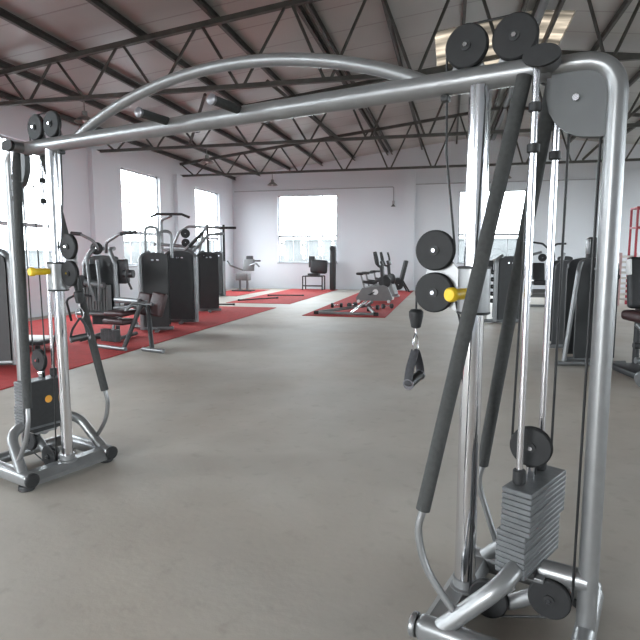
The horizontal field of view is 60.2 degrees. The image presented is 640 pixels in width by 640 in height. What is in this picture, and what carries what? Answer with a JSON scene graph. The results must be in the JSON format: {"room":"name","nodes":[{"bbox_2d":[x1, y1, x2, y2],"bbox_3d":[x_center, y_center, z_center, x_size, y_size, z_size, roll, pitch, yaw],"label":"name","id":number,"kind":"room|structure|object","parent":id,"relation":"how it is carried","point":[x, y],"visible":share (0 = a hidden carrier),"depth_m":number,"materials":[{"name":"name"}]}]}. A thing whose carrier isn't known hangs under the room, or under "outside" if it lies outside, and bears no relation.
{"room":"gym","nodes":[
{"label":"gym","id":0,"kind":"room"},
{"bbox_2d":[0,98,233,317],"bbox_3d":[-7.586,-2.361,11.076,0.390,5.140,30.500,2,7,13],"label":"wall","id":1,"kind":"structure","parent":0,"point":[92,189],"depth_m":16.48,"materials":[{"name":"white paint"}]},
{"bbox_2d":[0,135,48,270],"bbox_3d":[-7.100,-2.737,13.322,0.300,3.070,2.430,2,7,13],"label":"window","id":2,"kind":"structure","parent":1,"relation":"in","point":[4,223],"depth_m":13.34,"materials":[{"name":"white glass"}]},
{"bbox_2d":[121,168,158,266],"bbox_3d":[-5.941,-3.308,18.245,0.300,3.070,2.410,2,7,13],"label":"window","id":3,"kind":"structure","parent":1,"relation":"in","point":[140,233],"depth_m":18.27,"materials":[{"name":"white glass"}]},
{"bbox_2d":[195,188,217,251],"bbox_3d":[-4.777,-3.881,23.188,0.300,3.070,2.430,2,7,13],"label":"window","id":4,"kind":"structure","parent":1,"relation":"in","point":[211,238],"depth_m":23.61,"materials":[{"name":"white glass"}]},
{"bbox_2d":[98,50,639,152],"bbox_3d":[4.815,-5.399,13.024,22.911,1.882,0.090,2,7,13],"label":"roof truss","id":5,"kind":"object","parent":1,"relation":"attached to","point":[564,52],"visible":0.38,"depth_m":13.96,"materials":[{"name":"metal"}]},
{"bbox_2d":[188,93,206,144],"bbox_3d":[-3.105,-4.994,13.903,0.080,0.757,2.463,-3,7,-22],"label":"brace","id":6,"kind":"object","parent":5,"relation":"on","point":[204,94],"visible":0.69,"depth_m":13.29,"materials":[{"name":"metal"}]},
{"bbox_2d":[200,148,213,163],"bbox_3d":[-3.072,-4.463,14.990,0.390,0.395,0.390,2,7,13],"label":"pendant lamp","id":7,"kind":"object","parent":5,"relation":"hanging from","point":[206,160],"visible":1,"depth_m":14.95,"materials":[{"name":"metal"}]},
{"bbox_2d":[266,79,337,137],"bbox_3d":[-0.378,-5.020,13.258,0.080,0.955,2.361,6,9,44],"label":"brace","id":8,"kind":"object","parent":5,"relation":"on","point":[277,89],"visible":0.58,"depth_m":13.52,"materials":[{"name":"metal"}]},
{"bbox_2d":[180,105,639,176],"bbox_3d":[5.954,-5.960,17.861,22.911,1.882,0.090,2,7,13],"label":"roof truss","id":9,"kind":"object","parent":1,"relation":"attached to","point":[460,115],"visible":0.75,"depth_m":18.80,"materials":[{"name":"metal"}]},
{"bbox_2d":[267,174,277,185],"bbox_3d":[-1.709,-5.018,19.774,0.390,0.395,0.390,2,7,13],"label":"pendant lamp","id":10,"kind":"object","parent":9,"relation":"hanging from","point":[272,183],"visible":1,"depth_m":19.73,"materials":[{"name":"metal"}]},
{"bbox_2d":[582,105,639,159],"bbox_3d":[8.636,-5.561,16.190,0.080,1.351,2.456,-2,7,-16],"label":"brace","id":11,"kind":"object","parent":9,"relation":"on","point":[638,107],"visible":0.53,"depth_m":16.79,"materials":[{"name":"metal"}]},
{"bbox_2d":[0,288,639,639],"bbox_3d":[3.665,0.594,8.769,23.500,0.200,31.000,2,7,13],"label":"floor","id":12,"kind":"structure","parent":0,"point":[263,481],"depth_m":3.54,"materials":[{"name":"concrete"}]},
{"bbox_2d":[0,306,275,389],"bbox_3d":[-5.039,0.355,9.912,4.520,0.012,13.800,2,7,13],"label":"floor mat","id":13,"kind":"object","parent":12,"relation":"on","point":[79,353],"visible":0.35,"depth_m":10.54,"materials":[{"name":"red rubber"}]},
{"bbox_2d":[0,248,15,364],"bbox_3d":[-4.702,-0.204,7.757,0.799,1.581,1.500,-4,8,-34],"label":"tower","id":14,"kind":"object","parent":13,"relation":"on","point":[7,339],"visible":0.76,"depth_m":7.29,"materials":[{"name":"black metal"}]},
{"bbox_2d":[29,335,55,348],"bbox_3d":[-4.864,0.368,8.942,1.150,0.185,0.620,1,7,9],"label":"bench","id":15,"kind":"object","parent":13,"relation":"on","point":[37,339],"visible":0.27,"depth_m":8.68,"materials":[{"name":"plastic"}]},
{"bbox_2d":[66,230,137,341],"bbox_3d":[-3.694,-0.613,9.796,1.212,1.907,0.963,1,7,5],"label":"machine","id":16,"kind":"object","parent":13,"relation":"on","point":[101,279],"visible":0.9,"depth_m":9.56,"materials":[{"name":"silver metal"}]},
{"bbox_2d":[97,269,167,353],"bbox_3d":[-2.962,-0.174,8.865,1.403,1.285,0.599,3,7,27],"label":"bench","id":17,"kind":"object","parent":13,"relation":"on","point":[147,304],"visible":1,"depth_m":8.83,"materials":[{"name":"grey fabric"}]},
{"bbox_2d":[124,225,173,332],"bbox_3d":[-3.549,-0.849,11.140,1.311,2.082,0.653,4,8,34],"label":"tower","id":18,"kind":"object","parent":13,"relation":"on","point":[153,267],"visible":0.8,"depth_m":10.80,"materials":[{"name":"black metal"}]},
{"bbox_2d":[150,213,222,323],"bbox_3d":[-3.188,-1.167,12.413,1.952,2.420,0.952,4,8,32],"label":"machine","id":19,"kind":"object","parent":13,"relation":"on","point":[183,271],"visible":0.85,"depth_m":12.15,"materials":[{"name":"black metal"}]},
{"bbox_2d":[173,225,235,311],"bbox_3d":[-3.191,-1.390,14.806,1.827,2.312,0.656,1,7,9],"label":"tower","id":20,"kind":"object","parent":13,"relation":"on","point":[207,262],"visible":0.7,"depth_m":14.65,"materials":[{"name":"black metal"}]},
{"bbox_2d":[214,235,225,295],"bbox_3d":[-3.759,-2.019,20.421,0.530,2.292,0.580,0,7,1],"label":"tower","id":21,"kind":"object","parent":12,"relation":"on","point":[221,264],"visible":0.44,"depth_m":20.35,"materials":[{"name":"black metal"}]},
{"bbox_2d":[226,289,266,295],"bbox_3d":[-3.426,-1.139,22.800,1.550,0.012,4.000,2,7,13],"label":"floor mat","id":22,"kind":"object","parent":12,"relation":"on","point":[230,292],"visible":0.52,"depth_m":22.66,"materials":[{"name":"red rubber"}]},
{"bbox_2d":[227,256,260,290],"bbox_3d":[-3.170,-1.978,23.469,1.499,1.495,0.500,2,7,13],"label":"machine","id":23,"kind":"object","parent":22,"relation":"on","point":[249,263],"visible":1,"depth_m":23.41,"materials":[{"name":"grey metal"}]},
{"bbox_2d":[226,289,337,303],"bbox_3d":[-1.111,-0.965,21.293,2.150,0.012,7.700,2,7,13],"label":"floor mat","id":24,"kind":"object","parent":12,"relation":"on","point":[308,293],"visible":0.98,"depth_m":20.42,"materials":[{"name":"red rubber"}]},
{"bbox_2d":[238,297,277,300],"bbox_3d":[-2.106,-0.726,18.918,1.660,0.060,0.059,-6,9,-41],"label":"bar","id":25,"kind":"object","parent":24,"relation":"on","point":[270,297],"visible":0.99,"depth_m":18.87,"materials":[{"name":"black metal"}]},
{"bbox_2d":[268,294,303,295],"bbox_3d":[-1.283,-0.928,20.665,1.360,0.060,0.059,0,7,1],"label":"bar","id":26,"kind":"object","parent":24,"relation":"on","point":[268,294],"visible":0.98,"depth_m":20.65,"materials":[{"name":"black metal"}]},
{"bbox_2d":[302,246,336,289],"bbox_3d":[0.014,-2.287,24.286,1.536,1.949,0.560,2,7,13],"label":"exercise machine","id":27,"kind":"object","parent":24,"relation":"on","point":[317,266],"visible":0.96,"depth_m":24.09,"materials":[{"name":"black metal"}]},
{"bbox_2d":[0,12,628,639],"bbox_3d":[-0.575,-0.080,2.956,3.819,2.477,0.699,4,8,32],"label":"cable machine","id":28,"kind":"object","parent":12,"relation":"on","point":[586,94],"visible":1,"depth_m":2.14,"materials":[{"name":"silver metal"}]},
{"bbox_2d":[30,427,56,434],"bbox_3d":[-1.987,0.781,3.944,0.120,0.018,0.160,4,8,32],"label":"tray","id":29,"kind":"object","parent":28,"relation":"on","point":[44,430],"depth_m":3.89,"materials":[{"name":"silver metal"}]},
{"bbox_2d":[30,423,59,432],"bbox_3d":[-1.970,0.761,3.931,0.100,0.026,0.200,4,8,32],"label":"weight plate","id":30,"kind":"object","parent":28,"relation":"on","point":[44,428],"depth_m":3.89,"materials":[{"name":"metal"}]},
{"bbox_2d":[302,290,412,317],"bbox_3d":[1.800,-0.691,18.933,2.100,0.012,10.800,2,7,13],"label":"floor mat","id":31,"kind":"object","parent":12,"relation":"on","point":[396,301],"visible":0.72,"depth_m":16.06,"materials":[{"name":"red rubber"}]},
{"bbox_2d":[331,303,342,307],"bbox_3d":[0.486,-0.423,15.965,0.340,0.140,0.140,0,7,3],"label":"dumbbell","id":32,"kind":"object","parent":31,"relation":"on","point":[332,304],"visible":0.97,"depth_m":15.91,"materials":[{"name":"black metal"}]},
{"bbox_2d":[314,301,378,315],"bbox_3d":[0.768,-0.347,14.424,1.670,0.333,1.218,2,7,13],"label":"frame","id":33,"kind":"object","parent":31,"relation":"on","point":[326,311],"visible":1,"depth_m":14.15,"materials":[{"name":"silver metal"}]},
{"bbox_2d":[347,302,357,306],"bbox_3d":[0.944,-0.447,16.165,0.140,0.140,0.340,6,9,43],"label":"dumbbell","id":34,"kind":"object","parent":31,"relation":"on","point":[354,303],"visible":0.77,"depth_m":16.15,"materials":[{"name":"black metal"}]},
{"bbox_2d":[356,251,392,302],"bbox_3d":[1.745,-1.384,17.780,1.200,1.630,0.580,1,7,9],"label":"exercise bike","id":35,"kind":"object","parent":31,"relation":"on","point":[381,292],"visible":1,"depth_m":17.71,"materials":[{"name":"silver metal"}]},
{"bbox_2d":[369,305,379,309],"bbox_3d":[1.489,-0.361,15.426,0.340,0.140,0.140,4,7,28],"label":"dumbbell","id":36,"kind":"object","parent":31,"relation":"on","point":[377,307],"visible":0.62,"depth_m":15.35,"materials":[{"name":"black metal"}]},
{"bbox_2d":[365,252,393,299],"bbox_3d":[1.938,-1.509,18.857,1.200,1.630,0.580,-3,7,-27],"label":"exercise bike","id":37,"kind":"object","parent":31,"relation":"on","point":[381,253],"visible":0.3,"depth_m":18.77,"materials":[{"name":"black metal"}]},
{"bbox_2d":[370,252,399,296],"bbox_3d":[2.313,-1.659,20.147,1.200,1.630,0.580,6,9,43],"label":"exercise bike","id":38,"kind":"object","parent":31,"relation":"on","point":[393,288],"visible":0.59,"depth_m":19.89,"materials":[{"name":"silver metal"}]},
{"bbox_2d":[381,304,393,308],"bbox_3d":[1.921,-0.397,15.733,0.340,0.140,0.140,-2,7,-17],"label":"dumbbell","id":39,"kind":"object","parent":31,"relation":"on","point":[383,306],"visible":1,"depth_m":15.71,"materials":[{"name":"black metal"}]},
{"bbox_2d":[395,260,409,291],"bbox_3d":[3.302,-1.823,23.097,0.878,1.338,0.600,-1,7,-7],"label":"bench","id":40,"kind":"object","parent":31,"relation":"on","point":[399,283],"visible":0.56,"depth_m":22.94,"materials":[{"name":"black metal"}]},
{"bbox_2d":[484,254,518,322],"bbox_3d":[4.032,-0.704,12.385,1.020,1.531,0.580,0,7,-1],"label":"tower","id":41,"kind":"object","parent":12,"relation":"on","point":[502,264],"visible":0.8,"depth_m":12.28,"materials":[{"name":"black metal"}]},
{"bbox_2d":[530,241,572,306],"bbox_3d":[6.744,-1.360,16.244,1.310,1.940,0.899,2,7,13],"label":"exercise machine","id":42,"kind":"object","parent":12,"relation":"on","point":[538,269],"visible":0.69,"depth_m":16.35,"materials":[{"name":"black metal"}]},
{"bbox_2d":[542,253,570,347],"bbox_3d":[3.976,-0.312,8.912,0.663,1.552,0.617,-5,8,-35],"label":"tower","id":43,"kind":"object","parent":12,"relation":"on","point":[556,264],"visible":0.19,"depth_m":8.75,"materials":[{"name":"black metal"}]},
{"bbox_2d":[554,237,625,365],"bbox_3d":[3.704,-0.300,7.860,0.952,1.775,1.005,0,7,-1],"label":"tower","id":44,"kind":"object","parent":12,"relation":"on","point":[578,272],"visible":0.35,"depth_m":7.57,"materials":[{"name":"black metal"}]},
{"bbox_2d":[612,257,639,378],"bbox_3d":[4.229,-0.047,6.882,0.850,1.468,0.700,0,7,3],"label":"machine","id":45,"kind":"object","parent":12,"relation":"on","point":[632,263],"visible":0.94,"depth_m":6.99,"materials":[{"name":"black metal"}]},
{"bbox_2d":[617,253,636,305],"bbox_3d":[9.274,-1.231,16.697,0.460,1.600,0.100,2,7,13],"label":"wall bars","id":46,"kind":"object","parent":12,"relation":"on","point":[620,254],"visible":0.47,"depth_m":16.68,"materials":[{"name":"red paint"}]},
{"bbox_2d":[624,206,639,303],"bbox_3d":[10.079,-1.908,16.635,1.300,2.960,0.660,2,7,13],"label":"storage rack","id":47,"kind":"object","parent":12,"relation":"on","point":[637,208],"visible":0.72,"depth_m":16.79,"materials":[{"name":"metal"}]},
{"bbox_2d":[634,372,639,386],"bbox_3d":[3.792,0.647,6.316,0.379,0.252,0.200,-3,7,-27],"label":"dumbbell","id":48,"kind":"object","parent":12,"relation":"on","point":[637,375],"visible":1,"depth_m":6.28,"materials":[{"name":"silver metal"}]},
{"bbox_2d":[0,0,639,176],"bbox_3d":[3.665,-5.279,8.088,23.600,1.476,31.100,2,7,13],"label":"ceiling","id":49,"kind":"structure","parent":0,"point":[78,24],"depth_m":11.69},
{"bbox_2d":[0,91,235,179],"bbox_3d":[-7.360,-4.807,10.739,0.066,0.132,30.480,2,7,13],"label":"roof beam","id":50,"kind":"structure","parent":49,"relation":"attached to","point":[4,95],"depth_m":15.52,"materials":[{"name":"metal"}]},
{"bbox_2d":[0,59,259,175],"bbox_3d":[-6.202,-4.917,10.454,0.066,0.132,30.480,2,7,13],"label":"roof beam","id":51,"kind":"structure","parent":49,"relation":"attached to","point":[25,74],"depth_m":13.44,"materials":[{"name":"metal"}]},
{"bbox_2d":[0,7,290,170],"bbox_3d":[-4.790,-5.052,10.106,0.066,0.132,30.480,2,7,13],"label":"roof beam","id":52,"kind":"structure","parent":49,"relation":"attached to","point":[5,15],"depth_m":11.20,"materials":[{"name":"metal"}]},
{"bbox_2d":[86,0,322,165],"bbox_3d":[-3.358,-5.189,9.753,0.066,0.132,30.480,2,7,13],"label":"roof beam","id":53,"kind":"structure","parent":49,"relation":"attached to","point":[102,6],"depth_m":10.94,"materials":[{"name":"metal"}]},
{"bbox_2d":[193,0,355,160],"bbox_3d":[-1.946,-5.324,9.405,0.066,0.132,30.480,2,7,13],"label":"beam","id":54,"kind":"structure","parent":49,"relation":"attached to","point":[202,4],"depth_m":11.03,"materials":[{"name":"metal"}]},
{"bbox_2d":[0,0,639,106],"bbox_3d":[3.727,-4.863,8.401,22.911,1.882,0.090,2,7,13],"label":"roof truss","id":55,"kind":"object","parent":49,"relation":"attached to","point":[283,5],"visible":0.81,"depth_m":9.67,"materials":[{"name":"metal"}]},
{"bbox_2d":[74,101,89,123],"bbox_3d":[-4.453,-3.935,10.435,0.390,0.395,0.390,2,7,13],"label":"pendant lamp","id":56,"kind":"object","parent":55,"relation":"hanging from","point":[83,118],"visible":0.82,"depth_m":10.40,"materials":[{"name":"metal"}]},
{"bbox_2d":[295,5,387,154],"bbox_3d":[-0.544,-5.458,9.059,0.066,0.132,30.480,2,7,13],"label":"beam","id":57,"kind":"structure","parent":49,"relation":"attached to","point":[300,9],"depth_m":11.38,"materials":[{"name":"metal"}]},
{"bbox_2d":[306,3,392,154],"bbox_3d":[-0.359,-5.476,9.013,0.046,0.132,30.480,2,7,13],"label":"beam","id":58,"kind":"structure","parent":49,"relation":"attached to","point":[310,6],"depth_m":11.34,"materials":[{"name":"metal"}]},
{"bbox_2d":[381,0,422,149],"bbox_3d":[0.868,-5.592,8.711,0.066,0.132,30.480,2,7,13],"label":"beam","id":59,"kind":"structure","parent":49,"relation":"attached to","point":[391,30],"depth_m":12.01,"materials":[{"name":"metal"}]},
{"bbox_2d":[456,0,466,143],"bbox_3d":[2.250,-5.724,8.370,0.066,0.132,30.480,2,7,13],"label":"beam","id":60,"kind":"structure","parent":49,"relation":"attached to","point":[464,1],"depth_m":11.18,"materials":[{"name":"metal"}]},
{"bbox_2d":[435,10,574,65],"bbox_3d":[4.182,-6.474,13.049,3.000,0.262,3.600,2,7,13],"label":"window","id":61,"kind":"structure","parent":49,"relation":"attached to","point":[441,37],"depth_m":12.25,"materials":[{"name":"glass"}]},
{"bbox_2d":[491,0,528,120],"bbox_3d":[3.360,-5.830,8.096,0.066,0.132,30.480,2,7,13],"label":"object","id":62,"kind":"structure","parent":49,"relation":"attached to","point":[525,2],"depth_m":16.19,"materials":[{"name":"metal"}]},
{"bbox_2d":[491,0,548,139],"bbox_3d":[3.665,-5.803,8.027,0.220,0.220,30.400,2,7,13],"label":"beam","id":63,"kind":"structure","parent":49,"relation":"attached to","point":[542,6],"depth_m":15.94,"materials":[{"name":"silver metal"}]},
{"bbox_2d":[501,0,565,138],"bbox_3d":[4.022,-5.812,7.942,0.066,0.132,30.480,2,7,13],"label":"beam","id":64,"kind":"structure","parent":49,"relation":"attached to","point":[558,9],"depth_m":11.41,"materials":[{"name":"metal"}]},
{"bbox_2d":[570,70,639,142],"bbox_3d":[6.515,-5.440,7.398,0.066,0.132,30.480,2,7,13],"label":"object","id":65,"kind":"structure","parent":49,"relation":"attached to","point":[636,76],"depth_m":14.33,"materials":[{"name":"metal"}]},
{"bbox_2d":[590,0,632,50],"bbox_3d":[5.132,-5.647,7.700,0.066,0.132,30.480,2,7,13],"label":"beam","id":66,"kind":"structure","parent":49,"relation":"attached to","point":[626,3],"depth_m":11.13,"materials":[{"name":"metal"}]},
{"bbox_2d":[627,120,639,132],"bbox_3d":[7.927,-5.229,7.090,0.066,0.132,30.480,2,7,13],"label":"roof beam","id":67,"kind":"structure","parent":49,"relation":"attached to","point":[631,128],"depth_m":18.94,"materials":[{"name":"metal"}]},
{"bbox_2d":[232,169,639,292],"bbox_3d":[7.151,-3.735,23.270,23.500,5.060,0.390,2,7,13],"label":"wall","id":68,"kind":"structure","parent":0,"point":[367,223],"depth_m":24.15,"materials":[{"name":"white paint"}]},
{"bbox_2d":[277,195,337,263],"bbox_3d":[-0.560,-4.102,25.090,2.840,3.070,0.300,2,7,13],"label":"window","id":69,"kind":"structure","parent":68,"relation":"in","point":[307,196],"depth_m":25.14,"materials":[{"name":"white plastic"}]},
{"bbox_2d":[234,186,393,200],"bbox_3d":[-0.378,-5.558,24.749,7.372,0.642,0.044,2,7,13],"label":"conduit","id":70,"kind":"object","parent":68,"relation":"attached to","point":[390,186],"visible":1,"depth_m":24.60,"materials":[{"name":"grey metal"}]},
{"bbox_2d":[457,190,525,263],"bbox_3d":[7.220,-3.892,23.282,2.760,3.070,0.300,2,7,13],"label":"window","id":71,"kind":"structure","parent":68,"relation":"in","point":[507,234],"depth_m":23.25,"materials":[{"name":"white plastic"}]},
{"bbox_2d":[416,179,595,184],"bbox_3d":[7.620,-5.719,22.847,7.200,0.040,0.040,2,7,13],"label":"conduit","id":72,"kind":"object","parent":68,"relation":"attached to","point":[568,179],"visible":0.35,"depth_m":22.73,"materials":[{"name":"grey metal"}]},
{"bbox_2d":[232,134,639,181],"bbox_3d":[7.167,-6.886,22.973,23.500,1.630,0.250,2,7,13],"label":"roof truss","id":73,"kind":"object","parent":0,"point":[457,153],"depth_m":23.41,"materials":[{"name":"black metal"}]},
{"bbox_3d":[2.278,0.716,9.885,160.000,0.200,160.000,2,7,13],"label":"ground","id":74,"kind":"structure","parent":0,"visible":0},
{"bbox_2d":[5,250,50,265],"bbox_3d":[-20.636,-1.280,17.118,0.400,2.100,60.100,2,7,13],"label":"wall","id":75,"kind":"structure","parent":74,"relation":"on","point":[33,259],"depth_m":32.64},
{"bbox_2d":[124,238,516,263],"bbox_3d":[8.200,-3.714,34.858,50.100,2.850,0.400,2,7,13],"label":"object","id":76,"kind":"structure","parent":74,"relation":"on","point":[499,247],"depth_m":36.74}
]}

